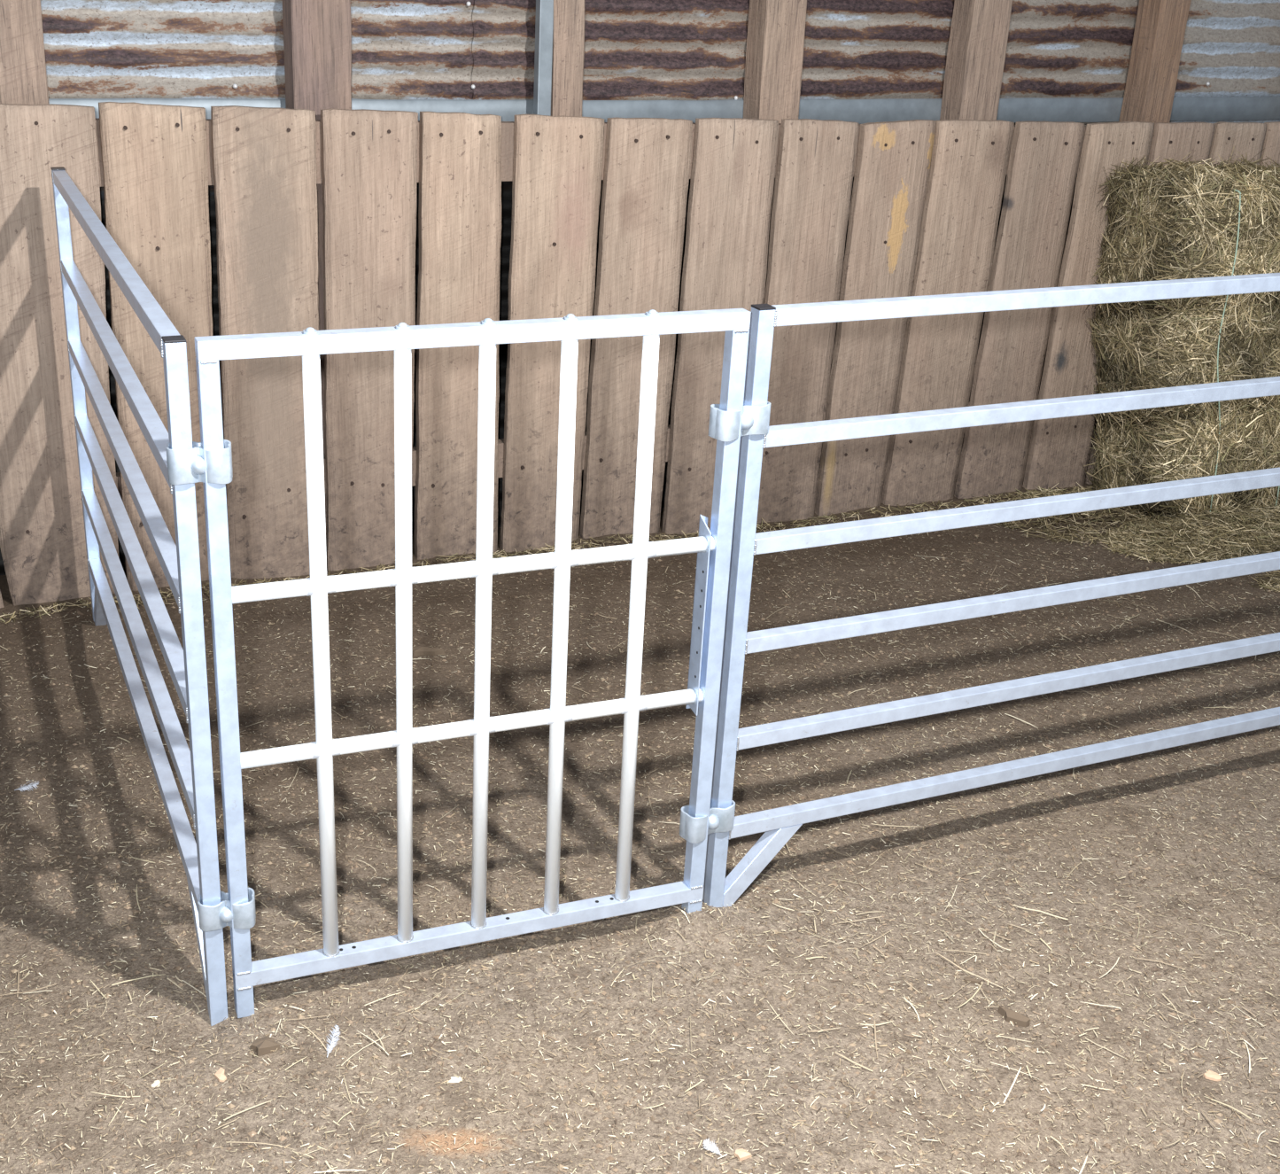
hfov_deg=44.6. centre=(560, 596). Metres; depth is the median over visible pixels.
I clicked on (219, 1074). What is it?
chip
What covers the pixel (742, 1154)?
chip
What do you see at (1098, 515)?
hay
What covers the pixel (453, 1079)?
chip
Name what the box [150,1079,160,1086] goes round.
chip
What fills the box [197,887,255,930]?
clamp
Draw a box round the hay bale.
[1081,145,1279,523]
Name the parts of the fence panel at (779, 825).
post, rail, rail, rail, rail, rail, rail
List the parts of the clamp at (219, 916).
plate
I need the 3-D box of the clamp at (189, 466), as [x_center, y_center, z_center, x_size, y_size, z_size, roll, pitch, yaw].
[-0.452,-0.169,1.952,0.078,0.046,0.046,-2,23,-9]
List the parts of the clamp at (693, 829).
plate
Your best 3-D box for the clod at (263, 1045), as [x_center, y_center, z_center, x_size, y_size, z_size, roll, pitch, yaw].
[-0.420,0.634,2.209,0.035,0.015,0.030,-15,29,-35]
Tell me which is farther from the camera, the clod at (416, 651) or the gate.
the clod at (416, 651)
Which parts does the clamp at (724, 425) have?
plate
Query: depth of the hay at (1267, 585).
3.98 m
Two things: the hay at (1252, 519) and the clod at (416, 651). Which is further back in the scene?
the hay at (1252, 519)
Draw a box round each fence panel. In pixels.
[50,166,228,1025]
[702,272,1279,907]
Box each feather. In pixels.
[14,778,38,791]
[325,1024,340,1057]
[702,1138,721,1155]
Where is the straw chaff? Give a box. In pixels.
[0,490,1279,1173]
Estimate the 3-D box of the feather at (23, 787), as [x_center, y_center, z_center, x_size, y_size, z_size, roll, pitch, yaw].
[-0.969,0.343,2.834,0.045,0.015,0.032,2,23,0]
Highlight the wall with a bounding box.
[0,0,1279,574]
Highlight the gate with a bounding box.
[194,308,750,1017]
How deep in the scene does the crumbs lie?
2.52 m
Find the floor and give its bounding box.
[0,469,1279,1173]
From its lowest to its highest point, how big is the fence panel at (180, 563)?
1.021 m
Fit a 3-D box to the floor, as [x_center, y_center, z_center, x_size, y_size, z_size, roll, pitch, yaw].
[0.489,0.302,3.059,9.000,0.050,7.400,2,23,0]
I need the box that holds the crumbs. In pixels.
[0,497,1279,1173]
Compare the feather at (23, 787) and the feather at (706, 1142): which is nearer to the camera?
the feather at (706, 1142)
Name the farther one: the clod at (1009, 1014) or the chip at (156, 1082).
the clod at (1009, 1014)
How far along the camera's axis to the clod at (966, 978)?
2.40 m
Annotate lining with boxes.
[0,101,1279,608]
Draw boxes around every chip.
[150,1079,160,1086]
[214,1067,226,1081]
[447,1076,462,1082]
[734,1148,751,1160]
[1203,1069,1221,1081]
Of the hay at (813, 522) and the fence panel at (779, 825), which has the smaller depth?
the fence panel at (779, 825)
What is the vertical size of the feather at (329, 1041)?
0.016 m
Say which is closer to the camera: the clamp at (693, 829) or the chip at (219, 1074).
the chip at (219, 1074)
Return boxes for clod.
[250,1036,280,1055]
[411,645,444,656]
[963,976,980,984]
[997,1005,1030,1026]
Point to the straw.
(995, 934)
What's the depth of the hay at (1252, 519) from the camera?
4.20 m
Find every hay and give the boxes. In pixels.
[0,485,1094,623]
[993,481,1179,545]
[1097,498,1279,565]
[1248,569,1279,591]
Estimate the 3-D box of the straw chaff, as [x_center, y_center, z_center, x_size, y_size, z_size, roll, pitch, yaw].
[0.245,0.149,3.387,4.311,0.050,3.289,2,23,0]
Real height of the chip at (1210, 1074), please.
0.005 m
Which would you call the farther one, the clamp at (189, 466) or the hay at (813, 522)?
the hay at (813, 522)
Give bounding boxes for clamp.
[165,439,232,484]
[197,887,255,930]
[679,799,735,843]
[708,401,771,441]
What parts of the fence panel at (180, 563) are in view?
post, rail, rail, rail, rail, rail, rail, post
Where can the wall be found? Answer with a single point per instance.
(1086, 62)
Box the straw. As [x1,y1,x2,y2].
[0,486,1279,1173]
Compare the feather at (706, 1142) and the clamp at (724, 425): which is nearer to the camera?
the feather at (706, 1142)
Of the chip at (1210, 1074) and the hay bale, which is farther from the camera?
the hay bale

